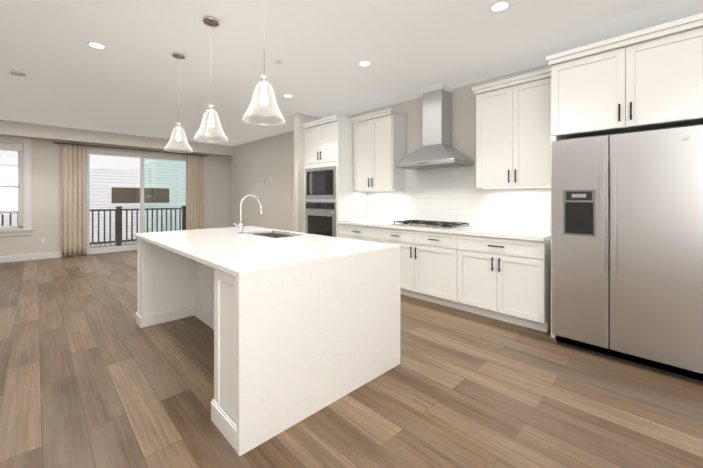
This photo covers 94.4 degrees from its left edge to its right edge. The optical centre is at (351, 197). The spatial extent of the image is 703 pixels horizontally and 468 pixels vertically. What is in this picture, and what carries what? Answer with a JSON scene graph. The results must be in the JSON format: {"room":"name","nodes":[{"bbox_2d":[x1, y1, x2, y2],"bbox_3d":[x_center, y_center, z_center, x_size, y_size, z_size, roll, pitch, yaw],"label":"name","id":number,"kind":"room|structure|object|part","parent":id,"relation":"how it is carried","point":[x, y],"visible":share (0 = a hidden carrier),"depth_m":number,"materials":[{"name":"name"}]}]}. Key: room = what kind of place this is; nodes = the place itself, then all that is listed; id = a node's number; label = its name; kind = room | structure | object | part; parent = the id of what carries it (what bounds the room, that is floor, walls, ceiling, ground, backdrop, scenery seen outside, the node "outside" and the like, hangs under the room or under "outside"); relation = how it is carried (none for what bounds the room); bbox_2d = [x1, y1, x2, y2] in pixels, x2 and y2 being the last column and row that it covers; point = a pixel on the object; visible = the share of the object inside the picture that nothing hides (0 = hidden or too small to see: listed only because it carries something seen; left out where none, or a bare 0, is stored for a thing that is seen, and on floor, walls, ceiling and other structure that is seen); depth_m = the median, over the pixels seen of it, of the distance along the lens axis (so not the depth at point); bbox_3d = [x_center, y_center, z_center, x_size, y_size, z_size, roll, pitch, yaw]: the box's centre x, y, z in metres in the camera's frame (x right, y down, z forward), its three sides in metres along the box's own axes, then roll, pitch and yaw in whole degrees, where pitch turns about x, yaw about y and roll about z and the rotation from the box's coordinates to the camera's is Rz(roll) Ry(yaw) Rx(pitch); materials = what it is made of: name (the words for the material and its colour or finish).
{"room":"kitchen","nodes":[
{"label":"kitchen","id":0,"kind":"room"},
{"bbox_2d":[0,139,227,255],"bbox_3d":[-5.929,-0.097,7.487,6.250,2.770,0.150,0,0,-44],"label":"wall","id":1,"kind":"structure","parent":0,"point":[47,189],"depth_m":6.97,"materials":[{"name":"white paint"}]},
{"bbox_2d":[0,136,32,235],"bbox_3d":[-7.051,-0.225,6.345,1.210,1.975,0.170,0,0,-44],"label":"window","id":2,"kind":"structure","parent":1,"relation":"in","point":[27,229],"depth_m":6.65,"materials":[{"name":"white"}]},
{"bbox_3d":[-7.089,-0.225,6.385,0.920,1.725,0.060,0,0,-44],"label":"window sash","id":3,"kind":"part","parent":2,"relation":"part of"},
{"bbox_2d":[0,143,22,151],"bbox_3d":[-7.046,-1.014,6.341,0.910,0.142,0.045,0,0,-44],"label":"roller blind","id":4,"kind":"object","parent":2,"relation":"attached to","point":[10,147],"visible":0.98,"depth_m":6.53,"materials":[{"name":"white fabric"}]},
{"bbox_2d":[0,251,79,262],"bbox_3d":[-7.053,1.222,6.280,2.898,0.130,0.019,0,0,-44],"label":"baseboard","id":5,"kind":"structure","parent":1,"relation":"attached to","point":[24,257],"depth_m":6.69,"materials":[{"name":"white wood"}]},
{"bbox_2d":[41,237,45,242],"bbox_3d":[-6.474,0.890,6.848,0.070,0.115,0.008,0,0,-44],"label":"outlet","id":6,"kind":"object","parent":1,"relation":"attached to","point":[43,239],"visible":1,"depth_m":6.84,"materials":[{"name":"white plastic"}]},
{"bbox_2d":[53,142,207,156],"bbox_3d":[-5.186,-1.166,8.032,3.195,0.040,0.100,0,0,-44],"label":"curtain rod","id":7,"kind":"object","parent":1,"relation":"attached to","point":[129,149],"visible":1,"depth_m":7.78,"materials":[{"name":"black metal"}]},
{"bbox_2d":[62,144,85,256],"bbox_3d":[-6.078,0.061,7.138,0.404,2.425,0.075,0,0,-44],"label":"curtain","id":8,"kind":"object","parent":7,"relation":"hanging from","point":[73,200],"visible":1,"depth_m":7.13,"materials":[{"name":"fabric"}]},
{"bbox_2d":[187,155,201,229],"bbox_3d":[-4.275,0.062,8.883,0.384,2.425,0.075,0,0,-44],"label":"curtain","id":9,"kind":"object","parent":7,"relation":"hanging from","point":[194,191],"visible":0.73,"depth_m":8.87,"materials":[{"name":"fabric"}]},
{"bbox_2d":[86,149,186,254],"bbox_3d":[-5.236,0.089,8.151,2.310,2.400,0.120,0,0,-44],"label":"sliding door","id":10,"kind":"structure","parent":1,"relation":"attached to","point":[141,156],"depth_m":8.02,"materials":[{"name":"clear glass"}]},
{"bbox_2d":[294,113,321,232],"bbox_3d":[-0.688,-0.098,5.992,0.800,2.770,0.120,0,0,-44],"label":"wall","id":11,"kind":"structure","parent":0,"point":[300,119],"depth_m":5.72,"materials":[{"name":"white paint"}]},
{"bbox_2d":[0,250,702,467],"bbox_3d":[-1.870,1.335,3.294,6.490,0.100,11.820,0,0,-44],"label":"floor","id":12,"kind":"structure","parent":0,"point":[93,374],"depth_m":2.08,"materials":[{"name":"brown wood"}]},
{"bbox_2d":[133,195,399,455],"bbox_3d":[-0.944,0.626,2.949,1.300,1.316,2.460,0,0,-44],"label":"kitchen island","id":13,"kind":"object","parent":12,"relation":"on","point":[303,326],"visible":1,"depth_m":2.02,"materials":[{"name":"white"}]},
{"bbox_2d":[234,195,262,233],"bbox_3d":[-1.080,0.169,3.438,0.278,0.402,0.140,0,0,-44],"label":"faucet","id":14,"kind":"object","parent":13,"relation":"on","point":[240,225],"depth_m":3.34,"materials":[{"name":"silver metal"}]},
{"bbox_2d":[254,233,292,237],"bbox_3d":[-0.805,0.519,3.366,0.404,0.235,0.724,0,0,-44],"label":"sink","id":15,"kind":"object","parent":13,"relation":"in","point":[273,235],"depth_m":3.65,"materials":[{"name":"silver metal"}]},
{"bbox_2d":[302,115,366,236],"bbox_3d":[-0.309,-0.003,5.640,0.720,2.580,0.903,0,0,-44],"label":"tall cabinet","id":16,"kind":"object","parent":12,"relation":"on","point":[332,197],"visible":0.6,"depth_m":5.32,"materials":[{"name":"white wood"}]},
{"bbox_2d":[304,201,335,236],"bbox_3d":[-0.430,0.437,5.522,0.382,0.744,0.797,0,0,-44],"label":"oven","id":17,"kind":"object","parent":16,"relation":"in","point":[320,216],"depth_m":5.39,"materials":[{"name":"silver metal"}]},
{"bbox_2d":[305,166,335,198],"bbox_3d":[-0.427,-0.240,5.526,0.372,0.523,0.797,0,0,-44],"label":"microwave","id":18,"kind":"object","parent":16,"relation":"in","point":[320,181],"depth_m":5.40,"materials":[{"name":"silver metal"}]},
{"bbox_2d":[339,224,373,241],"bbox_3d":[0.348,0.849,5.005,0.658,0.874,0.912,0,0,-44],"label":"base cabinet","id":19,"kind":"object","parent":12,"relation":"on","point":[349,231],"depth_m":4.83,"materials":[{"name":"white wood"}]},
{"bbox_2d":[374,228,449,306],"bbox_3d":[1.024,0.848,4.308,0.658,0.874,1.270,0,0,-44],"label":"base cabinet","id":20,"kind":"object","parent":12,"relation":"on","point":[424,256],"depth_m":4.00,"materials":[{"name":"white wood"}]},
{"bbox_2d":[450,236,550,332],"bbox_3d":[1.708,0.848,3.601,0.658,0.874,0.938,0,0,-44],"label":"base cabinet","id":21,"kind":"object","parent":12,"relation":"on","point":[502,274],"depth_m":3.31,"materials":[{"name":"white wood"}]},
{"bbox_2d":[338,220,550,243],"bbox_3d":[1.027,0.391,4.293,0.673,0.039,2.880,0,0,-44],"label":"countertop","id":22,"kind":"structure","parent":21,"relation":"on","point":[455,229],"depth_m":3.80,"materials":[{"name":"white stone"}]},
{"bbox_2d":[391,220,471,228],"bbox_3d":[1.039,0.347,4.319,0.515,0.048,0.915,0,0,-44],"label":"cooktop","id":23,"kind":"object","parent":22,"relation":"in","point":[412,223],"depth_m":4.19,"materials":[{"name":"black metal"}]},
{"bbox_2d":[546,13,702,337],"bbox_3d":[2.413,-0.006,2.839,0.705,2.580,1.086,0,0,-44],"label":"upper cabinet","id":24,"kind":"object","parent":12,"relation":"on","point":[647,78],"visible":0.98,"depth_m":2.60,"materials":[{"name":"white wood"}]},
{"bbox_2d":[552,124,702,382],"bbox_3d":[2.356,0.387,2.770,0.883,1.795,0.946,0,0,-44],"label":"fridge","id":25,"kind":"object","parent":12,"relation":"on","point":[627,247],"visible":1,"depth_m":2.46,"materials":[{"name":"silver metal"}]},
{"bbox_2d":[0,0,702,145],"bbox_3d":[-1.870,-1.536,3.296,6.490,0.100,11.820,0,0,-44],"label":"ceiling","id":26,"kind":"structure","parent":0,"point":[125,81],"depth_m":3.33,"materials":[{"name":"white paint"}]},
{"bbox_2d":[10,70,26,76],"bbox_3d":[-3.941,-1.470,3.853,0.140,0.030,0.140,0,0,-44],"label":"smoke detector","id":27,"kind":"object","parent":26,"relation":"attached to","point":[18,73],"visible":1,"depth_m":3.83,"materials":[{"name":"white plastic"}]},
{"bbox_2d":[87,41,105,48],"bbox_3d":[-2.477,-1.482,3.168,0.150,0.008,0.150,0,0,-44],"label":"recessed light","id":28,"kind":"object","parent":26,"relation":"in","point":[98,45],"visible":1,"depth_m":3.16,"materials":[{"name":"white"}]},
{"bbox_2d":[0,120,233,156],"bbox_3d":[-5.755,-1.347,7.309,6.250,0.270,0.350,0,0,-44],"label":"bulkhead","id":29,"kind":"object","parent":26,"relation":"attached to","point":[16,129],"visible":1,"depth_m":7.28,"materials":[{"name":"white paint"}]},
{"bbox_2d":[164,52,192,152],"bbox_3d":[-1.795,-0.984,3.383,0.264,0.998,0.264,0,0,-44],"label":"pendant light","id":30,"kind":"object","parent":26,"relation":"hanging from","point":[177,55],"visible":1,"depth_m":3.38,"materials":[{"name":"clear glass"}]},
{"bbox_2d":[194,16,227,141],"bbox_3d":[-1.176,-0.985,2.729,0.264,0.998,0.264,0,0,-44],"label":"pendant light","id":31,"kind":"object","parent":26,"relation":"hanging from","point":[211,21],"visible":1,"depth_m":2.72,"materials":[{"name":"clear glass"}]},
{"bbox_2d":[242,0,284,125],"bbox_3d":[-0.557,-0.986,2.076,0.264,0.998,0.264,0,0,-44],"label":"pendant light","id":32,"kind":"object","parent":26,"relation":"hanging from","point":[263,96],"visible":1,"depth_m":2.06,"materials":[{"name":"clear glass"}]},
{"bbox_2d":[274,60,282,64],"bbox_3d":[-0.802,-1.481,3.566,0.100,0.008,0.100,0,0,-44],"label":"ceiling vent","id":33,"kind":"object","parent":26,"relation":"in","point":[278,62],"visible":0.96,"depth_m":3.56,"materials":[{"name":"white plastic"}]},
{"bbox_2d":[283,94,292,97],"bbox_3d":[-0.925,-1.480,4.737,0.150,0.008,0.150,0,0,-44],"label":"recessed light","id":34,"kind":"object","parent":26,"relation":"in","point":[288,95],"visible":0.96,"depth_m":4.71,"materials":[{"name":"white"}]},
{"bbox_2d":[358,60,370,66],"bbox_3d":[0.146,-1.481,3.599,0.150,0.008,0.150,0,0,-44],"label":"recessed light","id":35,"kind":"object","parent":26,"relation":"in","point":[364,63],"visible":1,"depth_m":3.59,"materials":[{"name":"white"}]},
{"bbox_2d":[489,0,510,11],"bbox_3d":[1.149,-1.482,2.523,0.150,0.008,0.150,0,0,-44],"label":"recessed light","id":36,"kind":"object","parent":26,"relation":"in","point":[500,5],"visible":1,"depth_m":2.52,"materials":[{"name":"white"}]},
{"bbox_2d":[228,64,550,231],"bbox_3d":[0.418,-0.098,5.511,0.120,2.770,11.820,0,0,-44],"label":"wall","id":37,"kind":"structure","parent":0,"point":[253,165],"depth_m":7.56,"materials":[{"name":"white paint"}]},
{"bbox_2d":[351,108,406,190],"bbox_3d":[0.420,-0.698,5.129,0.385,1.192,0.821,0,0,-44],"label":"upper cabinet","id":38,"kind":"object","parent":37,"relation":"attached to","point":[379,144],"visible":1,"depth_m":4.94,"materials":[{"name":"white wood"}]},
{"bbox_2d":[395,84,472,169],"bbox_3d":[1.088,-0.947,4.364,0.493,1.072,0.900,0,0,-44],"label":"range hood","id":39,"kind":"object","parent":37,"relation":"attached to","point":[437,149],"visible":1,"depth_m":4.31,"materials":[{"name":"silver metal"}]},
{"bbox_2d":[367,164,550,230],"bbox_3d":[1.291,-0.031,4.517,0.008,0.806,2.937,0,0,-44],"label":"backsplash","id":40,"kind":"structure","parent":37,"relation":"attached to","point":[452,194],"depth_m":4.35,"materials":[{"name":"tile"}]},
{"bbox_2d":[472,68,550,188],"bbox_3d":[1.849,-0.699,3.653,0.385,1.192,0.854,0,0,-44],"label":"upper cabinet","id":41,"kind":"object","parent":37,"relation":"attached to","point":[513,132],"visible":0.96,"depth_m":3.52,"materials":[{"name":"white wood"}]},
{"label":"outside","id":42,"kind":"structure","parent":0,"visible":0},
{"bbox_3d":[-6.083,1.379,8.471,10.000,0.100,1.460,0,0,-44],"label":"deck","id":43,"kind":"object","parent":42,"visible":0},
{"bbox_2d":[0,206,185,245],"bbox_3d":[-6.507,0.787,8.910,10.000,1.085,0.140,0,0,-44],"label":"rail","id":44,"kind":"object","parent":43,"relation":"on","point":[118,213],"depth_m":8.97,"materials":[{"name":"black metal"}]},
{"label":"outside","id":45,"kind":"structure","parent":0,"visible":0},
{"bbox_2d":[0,150,185,247],"bbox_3d":[-8.374,-1.708,11.559,28.000,12.000,1.600,0,0,-44],"label":"outdoor backdrop","id":46,"kind":"structure","parent":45,"point":[104,182],"depth_m":12.02,"materials":[{"name":"white"}]}
]}

